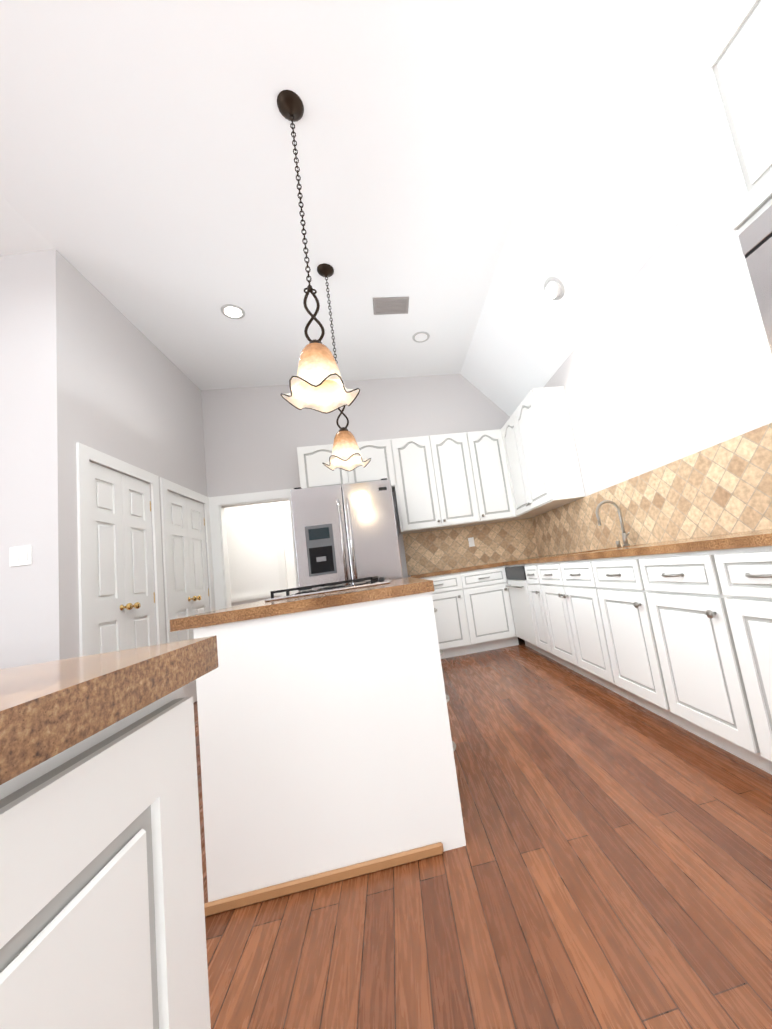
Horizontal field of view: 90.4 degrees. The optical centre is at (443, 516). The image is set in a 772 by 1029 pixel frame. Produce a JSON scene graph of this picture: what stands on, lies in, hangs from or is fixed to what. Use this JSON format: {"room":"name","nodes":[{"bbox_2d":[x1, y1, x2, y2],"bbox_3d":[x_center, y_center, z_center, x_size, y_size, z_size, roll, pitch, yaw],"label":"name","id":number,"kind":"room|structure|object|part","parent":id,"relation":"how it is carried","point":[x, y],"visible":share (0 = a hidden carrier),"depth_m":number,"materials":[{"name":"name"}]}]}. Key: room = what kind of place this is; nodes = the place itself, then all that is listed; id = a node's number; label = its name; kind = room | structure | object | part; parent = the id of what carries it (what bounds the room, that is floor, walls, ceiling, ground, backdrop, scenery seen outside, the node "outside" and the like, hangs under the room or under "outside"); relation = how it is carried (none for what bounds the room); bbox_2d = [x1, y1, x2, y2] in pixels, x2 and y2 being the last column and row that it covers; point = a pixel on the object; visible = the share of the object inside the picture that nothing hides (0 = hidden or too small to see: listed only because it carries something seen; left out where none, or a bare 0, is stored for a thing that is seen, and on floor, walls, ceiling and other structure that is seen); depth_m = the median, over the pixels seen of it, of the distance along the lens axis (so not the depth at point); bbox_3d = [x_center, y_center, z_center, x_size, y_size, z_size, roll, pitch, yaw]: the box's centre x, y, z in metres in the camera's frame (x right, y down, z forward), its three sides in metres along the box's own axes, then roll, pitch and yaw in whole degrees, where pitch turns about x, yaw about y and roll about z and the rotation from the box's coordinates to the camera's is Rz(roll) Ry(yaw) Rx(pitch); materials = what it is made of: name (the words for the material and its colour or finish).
{"room":"kitchen","nodes":[
{"label":"kitchen","id":0,"kind":"room"},
{"bbox_2d":[0,249,75,668],"bbox_3d":[-4.643,0.131,2.108,4.480,3.530,0.120,-7,-8,-9],"label":"wall","id":1,"kind":"structure","parent":0,"point":[37,610],"depth_m":2.42,"materials":[{"name":"grey paint"}]},
{"bbox_2d":[10,545,31,566],"bbox_3d":[-2.581,0.242,2.313,0.116,0.120,0.010,-7,-8,-9],"label":"switch plate","id":2,"kind":"object","parent":1,"relation":"attached to","point":[20,555],"visible":1,"depth_m":2.31,"materials":[{"name":"white plastic"}]},
{"bbox_2d":[70,263,210,656],"bbox_3d":[-2.931,0.056,3.411,0.700,3.530,1.940,-7,-8,-9],"label":"wall","id":3,"kind":"structure","parent":0,"point":[136,398],"depth_m":3.23,"materials":[{"name":"grey paint"}]},
{"bbox_2d":[89,461,155,654],"bbox_3d":[-2.410,0.658,2.896,0.102,2.044,0.725,-7,-8,-9],"label":"closet doors","id":4,"kind":"structure","parent":3,"relation":"in","point":[123,602],"depth_m":2.90,"materials":[{"name":"white wood"}]},
{"bbox_2d":[168,491,209,702],"bbox_3d":[-2.544,0.804,3.851,0.102,2.044,0.755,-7,-8,-9],"label":"closet doors","id":5,"kind":"structure","parent":3,"relation":"in","point":[190,589],"depth_m":3.84,"materials":[{"name":"white wood"}]},
{"bbox_2d":[225,501,296,606],"bbox_3d":[-2.250,0.573,5.240,3.440,2.800,1.370,-7,-8,-9],"label":"wall","id":6,"kind":"structure","parent":0,"point":[252,551],"depth_m":5.75,"materials":[{"name":"white paint"}]},
{"bbox_2d":[231,508,297,602],"bbox_3d":[-2.281,0.948,5.729,3.200,2.200,0.050,-7,-8,-9],"label":"trim","id":7,"kind":"structure","parent":6,"relation":"attached to","point":[280,549],"depth_m":5.72,"materials":[{"name":"white wood"}]},
{"bbox_2d":[201,374,526,577],"bbox_3d":[-0.807,-0.069,4.778,4.160,3.530,0.120,-7,-8,-9],"label":"wall","id":8,"kind":"structure","parent":0,"point":[255,438],"depth_m":4.75,"materials":[{"name":"grey paint"}]},
{"bbox_2d":[297,439,396,493],"bbox_3d":[-1.139,-0.554,4.564,1.081,0.579,0.345,-7,-8,-9],"label":"upper cabinet","id":9,"kind":"object","parent":8,"relation":"attached to","point":[312,473],"depth_m":4.39,"materials":[{"name":"white wood"}]},
{"bbox_2d":[393,433,484,533],"bbox_3d":[-0.080,-0.412,4.690,1.000,1.124,0.345,-7,-8,-9],"label":"upper cabinet","id":10,"kind":"object","parent":8,"relation":"attached to","point":[433,487],"depth_m":4.51,"materials":[{"name":"white wood"}]},
{"bbox_2d":[461,429,512,523],"bbox_3d":[0.535,-0.491,4.761,0.530,1.124,0.398,-7,-8,-9],"label":"upper cabinet","id":11,"kind":"object","parent":8,"relation":"attached to","point":[484,468],"depth_m":4.61,"materials":[{"name":"white wood"}]},
{"bbox_2d":[0,0,739,416],"bbox_3d":[-2.588,-1.811,0.436,8.620,1.117,8.660,-7,-8,-9],"label":"ceiling","id":12,"kind":"structure","parent":0,"point":[474,174],"depth_m":2.29,"materials":[{"name":"white paint"}]},
{"bbox_2d":[221,304,244,318],"bbox_3d":[-1.906,-1.852,3.437,0.196,0.009,0.196,-7,-8,-9],"label":"recessed light","id":13,"kind":"object","parent":12,"relation":"in","point":[231,311],"visible":1,"depth_m":3.43,"materials":[{"name":"white"}]},
{"bbox_2d":[277,90,359,413],"bbox_3d":[-0.699,-1.374,1.919,0.372,1.683,0.333,-7,-8,-9],"label":"pendant light","id":14,"kind":"object","parent":12,"relation":"hanging from","point":[316,383],"visible":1,"depth_m":1.88,"materials":[{"name":"brown metal"}]},
{"bbox_3d":[-0.598,-0.680,1.827,0.372,0.268,0.333,-7,-8,-9],"label":"pendant shade","id":15,"kind":"part","parent":14,"relation":"part of","materials":[{"name":"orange glass"}]},
{"bbox_2d":[317,263,370,470],"bbox_3d":[-0.852,-1.207,3.016,0.372,1.683,0.333,-7,-8,-9],"label":"pendant light","id":16,"kind":"object","parent":12,"relation":"hanging from","point":[346,455],"visible":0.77,"depth_m":2.94,"materials":[{"name":"brown metal"}]},
{"bbox_3d":[-0.752,-0.512,2.924,0.372,0.268,0.333,-7,-8,-9],"label":"pendant shade","id":17,"kind":"part","parent":16,"relation":"part of","materials":[{"name":"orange glass"}]},
{"bbox_2d":[373,297,408,314],"bbox_3d":[-0.502,-2.025,3.650,0.340,0.012,0.230,-7,-8,-9],"label":"ceiling vent","id":18,"kind":"object","parent":12,"relation":"in","point":[389,305],"visible":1,"depth_m":3.63,"materials":[{"name":"grey metal"}]},
{"bbox_2d":[412,332,429,342],"bbox_3d":[-0.246,-1.988,4.211,0.196,0.009,0.196,-7,-8,-9],"label":"recessed light","id":19,"kind":"object","parent":12,"relation":"in","point":[420,337],"visible":1,"depth_m":4.20,"materials":[{"name":"grey"}]},
{"bbox_2d":[544,277,564,299],"bbox_3d":[0.918,-1.888,3.143,0.140,0.149,0.196,-7,-8,-9],"label":"ceiling light","id":20,"kind":"object","parent":12,"relation":"attached to","point":[553,289],"visible":1,"depth_m":3.10,"materials":[{"name":"grey"}]},
{"bbox_2d":[193,637,771,1028],"bbox_3d":[-2.257,1.482,1.102,10.280,0.060,12.620,-7,-8,-9],"label":"floor","id":21,"kind":"structure","parent":0,"point":[608,865],"depth_m":1.08,"materials":[{"name":"brown wood"}]},
{"bbox_2d":[0,635,217,1028],"bbox_3d":[-0.438,0.518,-0.440,0.660,0.915,1.675,-7,-8,-9],"label":"base cabinet","id":22,"kind":"object","parent":21,"relation":"on","point":[102,918],"depth_m":0.30,"materials":[{"name":"white wood"}]},
{"bbox_2d":[178,588,465,916],"bbox_3d":[-0.482,0.882,2.103,0.896,0.874,1.654,-7,-8,-9],"label":"kitchen island","id":23,"kind":"object","parent":21,"relation":"on","point":[327,746],"depth_m":1.30,"materials":[{"name":"white"}]},
{"bbox_2d":[170,577,433,631],"bbox_3d":[-0.593,0.441,2.172,0.905,0.041,1.680,-7,-8,-9],"label":"island countertop","id":24,"kind":"structure","parent":23,"relation":"on","point":[409,584],"depth_m":1.39,"materials":[{"name":"brown stone"}]},
{"bbox_2d":[290,478,402,589],"bbox_3d":[-0.893,0.683,3.939,0.910,1.860,1.236,-7,-8,-9],"label":"fridge","id":25,"kind":"object","parent":21,"relation":"on","point":[344,532],"visible":0.44,"depth_m":3.46,"materials":[{"name":"silver metal"}]},
{"bbox_2d":[432,587,478,658],"bbox_3d":[-0.020,1.109,4.317,0.585,0.875,0.635,-7,-8,-9],"label":"base cabinet","id":26,"kind":"object","parent":21,"relation":"on","point":[454,616],"depth_m":4.02,"materials":[{"name":"white wood"}]},
{"bbox_2d":[471,595,510,651],"bbox_3d":[0.434,1.053,4.389,0.620,0.875,0.635,-7,-8,-9],"label":"base cabinet","id":27,"kind":"object","parent":21,"relation":"on","point":[490,613],"depth_m":4.08,"materials":[{"name":"white wood"}]},
{"bbox_2d":[503,591,538,651],"bbox_3d":[1.080,0.888,3.848,0.729,0.875,0.690,-7,-8,-9],"label":"base cabinet","id":28,"kind":"object","parent":21,"relation":"on","point":[520,617],"depth_m":3.86,"materials":[{"name":"white wood"}]},
{"bbox_2d":[531,587,546,655],"bbox_3d":[1.174,0.814,3.391,0.668,0.875,0.387,-7,-8,-9],"label":"base cabinet","id":29,"kind":"object","parent":21,"relation":"on","point":[534,602],"depth_m":3.42,"materials":[{"name":"white wood"}]},
{"bbox_2d":[535,579,606,687],"bbox_3d":[1.253,0.728,2.830,0.668,0.875,1.040,-7,-8,-9],"label":"base cabinet","id":30,"kind":"object","parent":21,"relation":"on","point":[564,610],"depth_m":2.79,"materials":[{"name":"white wood"}]},
{"bbox_2d":[587,575,654,712],"bbox_3d":[1.346,0.626,2.161,0.668,0.875,0.594,-7,-8,-9],"label":"base cabinet","id":31,"kind":"object","parent":21,"relation":"on","point":[612,613],"depth_m":2.20,"materials":[{"name":"white wood"}]},
{"bbox_2d":[627,563,734,754],"bbox_3d":[1.409,0.557,1.714,0.668,0.875,0.600,-7,-8,-9],"label":"base cabinet","id":32,"kind":"object","parent":21,"relation":"on","point":[651,590],"depth_m":1.73,"materials":[{"name":"white wood"}]},
{"bbox_2d":[691,551,771,774],"bbox_3d":[1.462,0.499,1.332,0.668,0.875,0.460,-7,-8,-9],"label":"base cabinet","id":33,"kind":"object","parent":21,"relation":"on","point":[735,595],"depth_m":1.41,"materials":[{"name":"white wood"}]},
{"bbox_2d":[408,527,771,598],"bbox_3d":[0.663,0.360,2.929,1.704,0.040,3.765,-7,-8,-9],"label":"countertop","id":34,"kind":"structure","parent":33,"relation":"on","point":[572,566],"depth_m":2.45,"materials":[{"name":"stone"}]},
{"bbox_2d":[691,0,771,359],"bbox_3d":[1.363,-0.359,0.806,0.752,2.450,0.740,-7,-8,-12],"label":"tall cabinet","id":35,"kind":"object","parent":21,"relation":"on","point":[731,76],"visible":1,"depth_m":1.11,"materials":[{"name":"white painted wood"}]},
{"bbox_2d":[540,174,771,514],"bbox_3d":[1.810,-0.584,0.862,0.120,2.780,8.420,-7,-8,-9],"label":"wall","id":36,"kind":"structure","parent":0,"point":[668,360],"depth_m":2.37,"materials":[{"name":"grey paint"}]},
{"bbox_2d":[497,386,584,517],"bbox_3d":[1.010,-0.637,4.178,0.396,1.124,1.060,-7,-8,-9],"label":"upper cabinet","id":37,"kind":"object","parent":36,"relation":"attached to","point":[522,463],"depth_m":3.73,"materials":[{"name":"white wood"}]},
{"bbox_3d":[-5.117,0.437,3.017,3.760,3.300,1.880,-7,-8,-9],"label":"wall","id":38,"kind":"structure","parent":0,"visible":0},
{"bbox_2d":[76,442,298,656],"bbox_3d":[-1.909,0.622,3.483,1.190,2.150,2.152,-7,-8,-9],"label":"door frame","id":39,"kind":"structure","parent":38,"relation":"attached to","point":[217,558],"depth_m":3.54,"materials":[{"name":"white wood"}]}
]}

